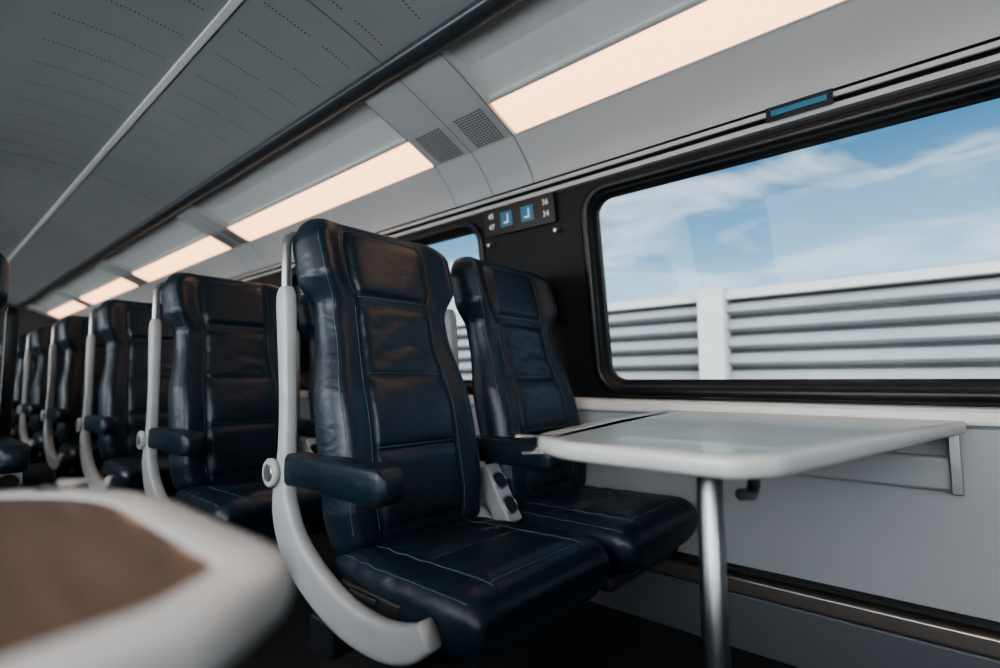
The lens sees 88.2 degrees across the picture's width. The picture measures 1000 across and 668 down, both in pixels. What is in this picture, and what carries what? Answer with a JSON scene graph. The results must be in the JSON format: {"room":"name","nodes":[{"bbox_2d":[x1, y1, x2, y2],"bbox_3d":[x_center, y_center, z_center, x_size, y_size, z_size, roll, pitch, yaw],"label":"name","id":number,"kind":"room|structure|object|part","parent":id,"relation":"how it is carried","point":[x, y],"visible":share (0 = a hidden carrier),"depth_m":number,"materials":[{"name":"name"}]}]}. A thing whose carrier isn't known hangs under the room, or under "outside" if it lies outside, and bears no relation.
{"room":"train carriage","nodes":[
{"label":"train carriage","id":0,"kind":"room"},
{"bbox_2d":[0,303,58,343],"bbox_3d":[-8.190,0.448,7.680,0.050,2.200,3.040,-5,-7,41],"label":"wall","id":1,"kind":"structure","parent":0,"point":[30,320],"depth_m":8.34,"materials":[{"name":"grey plastic"}]},
{"bbox_2d":[46,301,86,317],"bbox_3d":[-6.496,-0.360,7.720,1.946,0.086,0.183,-5,-7,41],"label":"ceiling light","id":2,"kind":"object","parent":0,"point":[70,307],"depth_m":7.64,"materials":[{"name":"white plastic"}]},
{"bbox_2d":[78,277,139,304],"bbox_3d":[-4.722,-0.500,6.185,2.046,0.086,0.183,-5,-7,41],"label":"ceiling light","id":3,"kind":"object","parent":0,"point":[118,286],"depth_m":6.07,"materials":[{"name":"white plastic"}]},
{"bbox_2d":[130,235,231,281],"bbox_3d":[-2.907,-0.643,4.613,2.056,0.086,0.183,-5,-7,41],"label":"ceiling light","id":4,"kind":"object","parent":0,"point":[204,248],"depth_m":4.46,"materials":[{"name":"white plastic"}]},
{"bbox_2d":[0,0,523,305],"bbox_3d":[-2.812,-0.968,3.115,14.200,0.124,1.520,-5,-7,41],"label":"ceiling","id":5,"kind":"structure","parent":0,"point":[24,24],"depth_m":2.27,"materials":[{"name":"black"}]},
{"bbox_2d":[73,298,91,306],"bbox_3d":[-5.632,-0.423,6.964,0.301,0.066,0.162,-5,-7,41],"label":"ceiling vent","id":6,"kind":"object","parent":5,"relation":"in","point":[77,298],"visible":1,"depth_m":6.96,"materials":[{"name":"black metal"}]},
{"bbox_2d":[122,274,146,285],"bbox_3d":[-3.821,-0.566,5.396,0.301,0.066,0.162,-5,-7,41],"label":"ceiling vent","id":7,"kind":"object","parent":5,"relation":"in","point":[129,275],"visible":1,"depth_m":5.39,"materials":[{"name":"black metal"}]},
{"bbox_3d":[-3.887,-0.561,5.453,0.126,0.066,0.162,-5,-7,41],"label":"plate","id":8,"kind":"part","parent":7,"relation":"part of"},
{"bbox_3d":[-3.755,-0.571,5.338,0.126,0.066,0.162,-5,-7,41],"label":"plate","id":9,"kind":"part","parent":7,"relation":"part of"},
{"bbox_2d":[0,0,380,286],"bbox_3d":[-2.688,-0.976,3.007,9.674,0.124,1.520,-5,-7,41],"label":"joint","id":10,"kind":"object","parent":5,"relation":"in","point":[307,0],"depth_m":1.89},
{"bbox_2d":[0,0,419,288],"bbox_3d":[-3.133,-0.954,3.394,9.457,0.097,1.244,-5,-7,41],"label":"ceiling perforations","id":11,"kind":"structure","parent":5,"relation":"in","point":[402,0],"depth_m":2.29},
{"bbox_2d":[7,0,242,262],"bbox_3d":[-2.665,-0.999,3.288,14.160,0.012,0.028,-5,-7,41],"label":"trim","id":12,"kind":"structure","parent":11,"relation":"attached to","point":[229,8],"depth_m":2.36,"materials":[{"name":"grey"}]},
{"bbox_2d":[210,228,245,247],"bbox_3d":[-2.017,-0.708,3.834,0.267,0.066,0.162,-5,-7,41],"label":"ceiling vent","id":13,"kind":"object","parent":5,"relation":"in","point":[224,231],"visible":1,"depth_m":3.83,"materials":[{"name":"black metal"}]},
{"bbox_3d":[-2.075,-0.704,3.885,0.112,0.066,0.162,-5,-7,41],"label":"plate","id":14,"kind":"part","parent":13,"relation":"part of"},
{"bbox_3d":[-1.958,-0.713,3.783,0.112,0.066,0.162,-5,-7,41],"label":"plate","id":15,"kind":"part","parent":13,"relation":"part of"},
{"bbox_2d":[16,0,522,308],"bbox_3d":[-2.350,-0.845,3.638,14.200,0.035,0.084,-5,-7,41],"label":"trim rail","id":16,"kind":"object","parent":5,"relation":"attached to","point":[478,13],"visible":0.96,"depth_m":2.20,"materials":[{"name":"grey metal"}]},
{"bbox_2d":[27,0,692,317],"bbox_3d":[-2.804,-0.719,4.365,11.950,0.188,0.424,-5,-7,41],"label":"panels","id":17,"kind":"object","parent":5,"relation":"attached to","point":[531,38],"depth_m":2.36,"materials":[{"name":"grey plastic"}]},
{"bbox_2d":[364,102,456,206],"bbox_3d":[-0.398,-0.805,2.362,0.003,0.317,0.558,-5,-7,41],"label":"joint","id":18,"kind":"object","parent":5,"relation":"attached to","point":[364,102],"visible":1,"depth_m":2.37,"materials":[{"name":"black"}]},
{"bbox_2d":[397,78,492,195],"bbox_3d":[-0.216,-0.819,2.205,0.003,0.317,0.558,-5,-7,41],"label":"joint","id":19,"kind":"object","parent":5,"relation":"attached to","point":[397,78],"visible":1,"depth_m":2.23,"materials":[{"name":"black"}]},
{"bbox_2d":[413,107,505,163],"bbox_3d":[-0.183,-0.853,2.246,0.421,0.066,0.162,-5,-7,41],"label":"ceiling vent","id":20,"kind":"object","parent":5,"relation":"in","point":[476,126],"visible":1,"depth_m":2.23,"materials":[{"name":"black metal"}]},
{"bbox_3d":[-0.275,-0.846,2.326,0.176,0.066,0.162,-5,-7,41],"label":"plate","id":21,"kind":"part","parent":20,"relation":"part of","materials":[{"name":"grey metal"}]},
{"bbox_3d":[-0.090,-0.860,2.166,0.176,0.066,0.162,-5,-7,41],"label":"plate","id":22,"kind":"part","parent":20,"relation":"part of","materials":[{"name":"grey metal"}]},
{"bbox_2d":[439,52,533,181],"bbox_3d":[-0.035,-0.833,2.047,0.003,0.317,0.558,-5,-7,41],"label":"joint","id":23,"kind":"object","parent":5,"relation":"attached to","point":[439,52],"visible":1,"depth_m":2.04,"materials":[{"name":"black"}]},
{"bbox_2d":[23,0,999,321],"bbox_3d":[-2.136,-0.671,3.869,14.200,0.318,0.561,-5,-7,41],"label":"panels","id":24,"kind":"object","parent":5,"relation":"attached to","point":[856,40],"depth_m":1.90,"materials":[{"name":"grey plastic"}]},
{"bbox_2d":[160,36,999,302],"bbox_3d":[-1.948,-0.480,4.068,14.200,0.027,0.021,-5,-7,41],"label":"trim strip","id":25,"kind":"object","parent":5,"relation":"attached to","point":[996,44],"depth_m":1.78,"materials":[{"name":"grey metal"}]},
{"bbox_3d":[-1.947,-0.488,4.071,14.200,0.010,0.016,-5,-7,41],"label":"blind slot","id":26,"kind":"part","parent":25,"relation":"part of","materials":[{"name":"black plastic"}]},
{"bbox_2d":[765,88,833,122],"bbox_3d":[0.909,-0.694,1.573,0.180,0.045,0.014,-5,-7,41],"label":"sign","id":27,"kind":"object","parent":25,"relation":"attached to","point":[823,98],"visible":1,"depth_m":1.57,"materials":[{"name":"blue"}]},
{"bbox_2d":[226,139,434,241],"bbox_3d":[-1.130,-0.783,3.075,2.026,0.086,0.183,-5,-7,41],"label":"ceiling light","id":28,"kind":"object","parent":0,"point":[399,162],"depth_m":2.86,"materials":[{"name":"white plastic"}]},
{"bbox_2d":[22,462,796,667],"bbox_3d":[-2.812,1.150,2.922,14.300,0.060,3.040,-5,-7,41],"label":"floor","id":29,"kind":"structure","parent":0,"point":[597,636],"depth_m":1.66,"materials":[{"name":"carpet"}]},
{"bbox_2d":[0,252,30,486],"bbox_3d":[-1.605,0.183,1.356,0.717,1.032,0.574,-5,-7,41],"label":"seat","id":30,"kind":"object","parent":29,"relation":"on","point":[14,453],"visible":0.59,"depth_m":1.71,"materials":[{"name":"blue leather"}]},
{"bbox_3d":[-1.776,0.117,1.478,0.307,0.879,0.524,-5,-7,41],"label":"backrest","id":31,"kind":"part","parent":30,"relation":"part of","materials":[{"name":"black leather"}]},
{"bbox_3d":[-1.463,0.291,1.555,0.633,0.799,0.038,-5,-7,41],"label":"frame","id":32,"kind":"part","parent":30,"relation":"part of","materials":[{"name":"grey plastic"}]},
{"bbox_3d":[-1.529,0.365,1.585,0.485,0.086,0.081,-5,-7,41],"label":"armrest","id":33,"kind":"part","parent":30,"relation":"part of","materials":[{"name":"leather"}]},
{"bbox_2d":[0,479,292,667],"bbox_3d":[-0.712,0.485,0.064,1.124,0.745,1.110,-5,-7,41],"label":"table","id":34,"kind":"object","parent":29,"relation":"on","point":[90,577],"visible":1,"depth_m":0.28,"materials":[{"name":"plastic"}]},
{"bbox_2d":[515,410,965,667],"bbox_3d":[0.452,0.597,1.291,1.124,0.745,1.105,-5,-7,41],"label":"table","id":35,"kind":"object","parent":29,"relation":"on","point":[712,447],"visible":1,"depth_m":0.93,"materials":[{"name":"plastic"}]},
{"bbox_3d":[0.338,0.570,0.800,0.040,0.710,0.040,-5,-7,41],"label":"leg","id":36,"kind":"part","parent":35,"relation":"part of","materials":[{"name":"silver metal"}]},
{"bbox_3d":[0.788,0.403,1.723,1.090,0.090,0.040,-5,-7,41],"label":"wall rail","id":37,"kind":"part","parent":35,"relation":"part of","materials":[{"name":"grey metal"}]},
{"bbox_2d":[300,391,999,621],"bbox_3d":[-1.869,0.829,4.040,14.200,0.781,0.042,-5,-7,41],"label":"wall","id":38,"kind":"structure","parent":0,"point":[939,549],"depth_m":1.51,"materials":[{"name":"grey plastic"}]},
{"bbox_2d":[0,344,17,428],"bbox_3d":[-4.939,0.632,5.882,0.717,1.107,1.212,-5,-7,41],"label":"seat","id":39,"kind":"object","parent":38,"relation":"attached to","point":[12,426],"visible":0.02,"depth_m":5.69,"materials":[{"name":"blue leather"}]},
{"bbox_3d":[-5.287,0.511,5.805,0.307,0.879,0.524,-5,-7,41],"label":"backrest","id":40,"kind":"part","parent":39,"relation":"part of","materials":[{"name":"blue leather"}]},
{"bbox_2d":[11,334,36,439],"bbox_3d":[-4.109,0.567,5.163,0.717,1.107,1.212,-5,-7,41],"label":"seat","id":41,"kind":"object","parent":38,"relation":"attached to","point":[22,339],"visible":0.15,"depth_m":4.90,"materials":[{"name":"blue leather"}]},
{"bbox_3d":[-4.549,0.658,4.804,0.485,0.086,0.081,-5,-7,41],"label":"armrest","id":42,"kind":"part","parent":41,"relation":"part of","materials":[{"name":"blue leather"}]},
{"bbox_2d":[13,423,33,438],"bbox_3d":[-4.220,0.904,4.839,0.500,0.168,0.515,-5,-7,41],"label":"cushion","id":43,"kind":"object","parent":41,"relation":"on","point":[16,435],"depth_m":4.55,"materials":[{"name":"blue leather"}]},
{"bbox_2d":[17,326,63,462],"bbox_3d":[-3.279,0.502,4.445,0.717,1.107,1.212,-5,-7,41],"label":"seat","id":44,"kind":"object","parent":38,"relation":"attached to","point":[40,339],"visible":0.27,"depth_m":4.17,"materials":[{"name":"blue leather"}]},
{"bbox_3d":[-3.674,0.516,4.031,0.633,0.799,0.038,-5,-7,41],"label":"frame","id":45,"kind":"part","parent":44,"relation":"part of","materials":[{"name":"grey plastic"}]},
{"bbox_3d":[-3.872,0.069,4.297,0.038,0.183,0.104,-5,-7,41],"label":"grab handle","id":46,"kind":"part","parent":44,"relation":"part of","materials":[{"name":"silver metal"}]},
{"bbox_3d":[-3.719,0.593,4.085,0.485,0.086,0.081,-5,-7,41],"label":"armrest","id":47,"kind":"part","parent":44,"relation":"part of","materials":[{"name":"blue leather"}]},
{"bbox_2d":[32,429,60,451],"bbox_3d":[-3.390,0.839,4.120,0.500,0.168,0.515,-5,-7,41],"label":"cushion","id":48,"kind":"object","parent":44,"relation":"on","point":[37,438],"depth_m":3.85,"materials":[{"name":"blue leather"}]},
{"bbox_3d":[-3.626,0.380,4.368,0.307,0.879,0.524,-5,-7,41],"label":"backrest","id":49,"kind":"part","parent":44,"relation":"part of","materials":[{"name":"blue leather"}]},
{"bbox_2d":[40,316,104,479],"bbox_3d":[-2.449,0.436,3.726,0.717,1.107,1.212,-5,-7,41],"label":"seat","id":50,"kind":"object","parent":38,"relation":"attached to","point":[72,331],"visible":0.3,"depth_m":3.46,"materials":[{"name":"blue leather"}]},
{"bbox_3d":[-2.844,0.451,3.313,0.633,0.799,0.038,-5,-7,41],"label":"frame","id":51,"kind":"part","parent":50,"relation":"part of","materials":[{"name":"grey plastic"}]},
{"bbox_3d":[-3.041,0.003,3.578,0.038,0.183,0.104,-5,-7,41],"label":"grab handle","id":52,"kind":"part","parent":50,"relation":"part of","materials":[{"name":"silver metal"}]},
{"bbox_3d":[-2.889,0.527,3.366,0.485,0.086,0.081,-5,-7,41],"label":"armrest","id":53,"kind":"part","parent":50,"relation":"part of","materials":[{"name":"blue leather"}]},
{"bbox_3d":[-2.796,0.315,3.649,0.307,0.879,0.524,-5,-7,41],"label":"backrest","id":54,"kind":"part","parent":50,"relation":"part of","materials":[{"name":"blue leather"}]},
{"bbox_2d":[59,439,103,467],"bbox_3d":[-2.560,0.773,3.401,0.500,0.168,0.515,-5,-7,41],"label":"cushion","id":55,"kind":"object","parent":50,"relation":"on","point":[69,449],"depth_m":3.14,"materials":[{"name":"blue leather"}]},
{"bbox_2d":[76,299,176,497],"bbox_3d":[-1.618,0.371,3.007,0.717,1.107,1.212,-5,-7,41],"label":"seat","id":56,"kind":"object","parent":38,"relation":"attached to","point":[122,325],"visible":0.48,"depth_m":2.76,"materials":[{"name":"blue leather"}]},
{"bbox_3d":[-2.211,-0.062,2.860,0.038,0.183,0.104,-5,-7,41],"label":"grab handle","id":57,"kind":"part","parent":56,"relation":"part of","materials":[{"name":"silver metal"}]},
{"bbox_3d":[-2.013,0.385,2.594,0.633,0.799,0.038,-5,-7,41],"label":"frame","id":58,"kind":"part","parent":56,"relation":"part of","materials":[{"name":"grey plastic"}]},
{"bbox_3d":[-2.059,0.462,2.648,0.485,0.086,0.081,-5,-7,41],"label":"armrest","id":59,"kind":"part","parent":56,"relation":"part of","materials":[{"name":"blue leather"}]},
{"bbox_3d":[-1.966,0.250,2.931,0.307,0.879,0.524,-5,-7,41],"label":"backrest","id":60,"kind":"part","parent":56,"relation":"part of","materials":[{"name":"blue leather"}]},
{"bbox_2d":[101,452,174,492],"bbox_3d":[-1.730,0.708,2.683,0.500,0.168,0.515,-5,-7,41],"label":"cushion","id":61,"kind":"object","parent":56,"relation":"on","point":[124,469],"depth_m":2.46,"materials":[{"name":"blue leather"}]},
{"bbox_2d":[136,272,326,544],"bbox_3d":[-0.788,0.305,2.289,0.717,1.107,1.212,-5,-7,41],"label":"seat","id":62,"kind":"object","parent":38,"relation":"attached to","point":[218,438],"visible":0.68,"depth_m":2.07,"materials":[{"name":"blue leather"}]},
{"bbox_3d":[-1.183,0.320,1.875,0.633,0.799,0.038,-5,-7,41],"label":"frame","id":63,"kind":"part","parent":62,"relation":"part of","materials":[{"name":"grey plastic"}]},
{"bbox_3d":[-1.381,-0.127,2.141,0.038,0.183,0.104,-5,-7,41],"label":"grab handle","id":64,"kind":"part","parent":62,"relation":"part of","materials":[{"name":"silver metal"}]},
{"bbox_3d":[-1.228,0.396,1.929,0.485,0.086,0.081,-5,-7,41],"label":"armrest","id":65,"kind":"part","parent":62,"relation":"part of","materials":[{"name":"blue leather"}]},
{"bbox_3d":[-1.136,0.184,2.212,0.307,0.879,0.524,-5,-7,41],"label":"backrest","id":66,"kind":"part","parent":62,"relation":"part of","materials":[{"name":"blue leather"}]},
{"bbox_2d":[173,476,323,537],"bbox_3d":[-0.899,0.642,1.964,0.500,0.168,0.515,-5,-7,41],"label":"cushion","id":67,"kind":"object","parent":62,"relation":"on","point":[243,503],"depth_m":1.79,"materials":[{"name":"blue leather"}]},
{"bbox_2d":[297,293,316,452],"bbox_3d":[-0.610,0.287,2.496,0.717,1.032,0.574,-5,-7,41],"label":"seat","id":68,"kind":"object","parent":62,"relation":"attached to","point":[306,427],"visible":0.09,"depth_m":2.49,"materials":[{"name":"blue leather"}]},
{"bbox_3d":[-0.796,0.360,2.319,0.633,0.799,0.038,-5,-7,41],"label":"frame","id":69,"kind":"part","parent":68,"relation":"part of","materials":[{"name":"grey plastic"}]},
{"bbox_3d":[-0.842,0.437,2.373,0.485,0.086,0.081,-5,-7,41],"label":"armrest","id":70,"kind":"part","parent":68,"relation":"part of","materials":[{"name":"blue leather"}]},
{"bbox_2d":[247,275,271,284],"bbox_3d":[-2.605,0.059,4.699,2.440,0.875,0.123,-5,-7,41],"label":"window","id":71,"kind":"structure","parent":38,"relation":"in","point":[267,279],"depth_m":3.98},
{"bbox_2d":[272,213,532,394],"bbox_3d":[-0.764,-0.086,3.105,2.440,0.875,0.123,-5,-7,41],"label":"window","id":72,"kind":"structure","parent":38,"relation":"in","point":[512,250],"depth_m":2.40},
{"bbox_2d":[291,221,485,392],"bbox_3d":[-0.755,-0.082,3.115,1.900,0.848,0.174,-5,-7,41],"label":"gasket","id":73,"kind":"object","parent":72,"relation":"attached to","point":[464,228],"visible":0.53,"depth_m":2.72,"materials":[{"name":"black rubber"}]},
{"bbox_2d":[300,288,309,372],"bbox_3d":[-0.734,-0.086,3.140,1.808,0.757,0.106,-5,-7,41],"label":"glass","id":74,"kind":"object","parent":73,"relation":"in","point":[306,340],"visible":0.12,"depth_m":3.72,"materials":[{"name":"glass"}]},
{"bbox_2d":[483,192,557,237],"bbox_3d":[0.085,-0.528,2.320,0.400,0.125,0.039,-5,-7,41],"label":"number sign","id":75,"kind":"object","parent":72,"relation":"attached to","point":[541,210],"visible":1,"depth_m":2.29,"materials":[{"name":"black plastic"}]},
{"bbox_2d":[262,218,609,667],"bbox_3d":[0.042,0.240,1.570,0.717,1.107,1.212,-5,-7,41],"label":"seat","id":76,"kind":"object","parent":38,"relation":"attached to","point":[417,578],"visible":1,"depth_m":1.27,"materials":[{"name":"blue leather"}]},
{"bbox_3d":[-0.551,-0.193,1.422,0.038,0.183,0.104,-5,-7,41],"label":"grab handle","id":77,"kind":"part","parent":76,"relation":"part of","materials":[{"name":"silver metal"}]},
{"bbox_3d":[-0.398,0.331,1.210,0.485,0.086,0.081,-5,-7,41],"label":"armrest","id":78,"kind":"part","parent":76,"relation":"part of","materials":[{"name":"blue leather"}]},
{"bbox_3d":[-0.353,0.255,1.157,0.633,0.799,0.038,-5,-7,41],"label":"frame","id":79,"kind":"part","parent":76,"relation":"part of","materials":[{"name":"grey plastic"}]},
{"bbox_3d":[-0.289,0.558,1.101,0.100,0.014,0.018,-5,-7,41],"label":"recline lever","id":80,"kind":"part","parent":76,"relation":"part of","materials":[{"name":"black plastic"}]},
{"bbox_3d":[-0.305,0.119,1.493,0.307,0.879,0.524,-5,-7,41],"label":"backrest","id":81,"kind":"part","parent":76,"relation":"part of","materials":[{"name":"blue leather"}]},
{"bbox_2d":[331,516,609,662],"bbox_3d":[-0.069,0.577,1.245,0.500,0.168,0.515,-5,-7,41],"label":"cushion","id":82,"kind":"object","parent":76,"relation":"on","point":[484,587],"depth_m":1.09,"materials":[{"name":"blue leather"}]},
{"bbox_2d":[445,257,697,591],"bbox_3d":[0.220,0.221,1.777,0.717,1.032,0.574,-5,-7,41],"label":"seat","id":83,"kind":"object","parent":76,"relation":"attached to","point":[520,384],"visible":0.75,"depth_m":1.74,"materials":[{"name":"blue leather"}]},
{"bbox_3d":[0.034,0.295,1.600,0.633,0.799,0.038,-5,-7,41],"label":"frame","id":84,"kind":"part","parent":83,"relation":"part of","materials":[{"name":"grey plastic"}]},
{"bbox_3d":[0.082,0.159,1.937,0.307,0.879,0.524,-5,-7,41],"label":"backrest","id":85,"kind":"part","parent":83,"relation":"part of","materials":[{"name":"blue leather"}]},
{"bbox_3d":[-0.011,0.371,1.654,0.485,0.086,0.081,-5,-7,41],"label":"armrest","id":86,"kind":"part","parent":83,"relation":"part of","materials":[{"name":"blue leather"}]},
{"bbox_2d":[516,485,697,572],"bbox_3d":[0.318,0.618,1.689,0.500,0.168,0.515,-5,-7,41],"label":"cushion","id":87,"kind":"object","parent":83,"relation":"on","point":[635,530],"depth_m":1.54,"materials":[{"name":"blue leather"}]},
{"bbox_2d":[529,64,999,406],"bbox_3d":[1.077,-0.232,1.511,2.440,0.875,0.123,-5,-7,41],"label":"window","id":88,"kind":"structure","parent":38,"relation":"in","point":[557,258],"depth_m":2.17,"materials":[{"name":"black plastic"}]},
{"bbox_2d":[553,228,560,232],"bbox_3d":[0.241,-0.439,2.186,0.018,0.022,0.037,-5,-7,41],"label":"coat hook","id":89,"kind":"object","parent":88,"relation":"attached to","point":[558,230],"visible":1,"depth_m":2.18,"materials":[{"name":"silver metal"}]},
{"bbox_2d":[580,69,999,403],"bbox_3d":[1.087,-0.227,1.521,1.900,0.848,0.174,-5,-7,41],"label":"gasket","id":90,"kind":"object","parent":88,"relation":"attached to","point":[983,87],"visible":1,"depth_m":1.67,"materials":[{"name":"black rubber"}]},
{"bbox_2d":[589,570,999,667],"bbox_3d":[-1.891,1.131,3.988,14.180,0.170,0.068,-5,-7,41],"label":"baseboard","id":91,"kind":"structure","parent":38,"relation":"attached to","point":[793,636],"depth_m":1.56,"materials":[{"name":"grey plastic"}]},
{"bbox_2d":[648,551,999,658],"bbox_3d":[-1.894,1.018,3.995,14.180,0.047,0.076,-5,-7,41],"label":"trim","id":92,"kind":"structure","parent":38,"relation":"attached to","point":[978,640],"depth_m":1.45,"materials":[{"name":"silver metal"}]},
{"bbox_3d":[2.919,-0.377,-0.084,2.440,0.875,0.123,-5,-7,41],"label":"window","id":93,"kind":"structure","parent":38,"relation":"in","visible":0},
{"bbox_2d":[160,47,999,303],"bbox_3d":[-1.943,-0.449,4.072,14.200,0.033,0.025,-5,-7,41],"label":"trim rail","id":94,"kind":"object","parent":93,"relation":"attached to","point":[992,60],"depth_m":1.72,"materials":[{"name":"grey metal"}]},
{"bbox_3d":[-1.943,-0.458,4.073,14.200,0.015,0.020,-5,-7,41],"label":"blind slot","id":95,"kind":"part","parent":94,"relation":"part of","materials":[{"name":"black plastic"}]},
{"bbox_2d":[487,0,853,135],"bbox_3d":[0.897,-0.943,1.320,2.356,0.086,0.183,-5,-7,41],"label":"ceiling light","id":96,"kind":"object","parent":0,"point":[697,31],"depth_m":1.67,"materials":[{"name":"white plastic"}]},
{"label":"outside","id":97,"kind":"structure","parent":0,"visible":0},
{"bbox_3d":[12.988,5.574,29.800,140.000,0.200,57.400,-5,-7,41],"label":"ground","id":98,"kind":"structure","parent":97,"visible":0},
{"bbox_2d":[457,261,999,403],"bbox_3d":[-4.116,1.923,10.376,48.000,3.750,0.300,-5,-7,41],"label":"barrier","id":99,"kind":"object","parent":98,"relation":"on","point":[939,322],"visible":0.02,"depth_m":4.49,"materials":[{"name":"grey metal"}]},
{"bbox_3d":[2.120,1.430,4.951,0.240,3.750,0.260,-5,-7,41],"label":"post","id":100,"kind":"part","parent":99,"relation":"part of","materials":[{"name":"white metal"}]}
]}

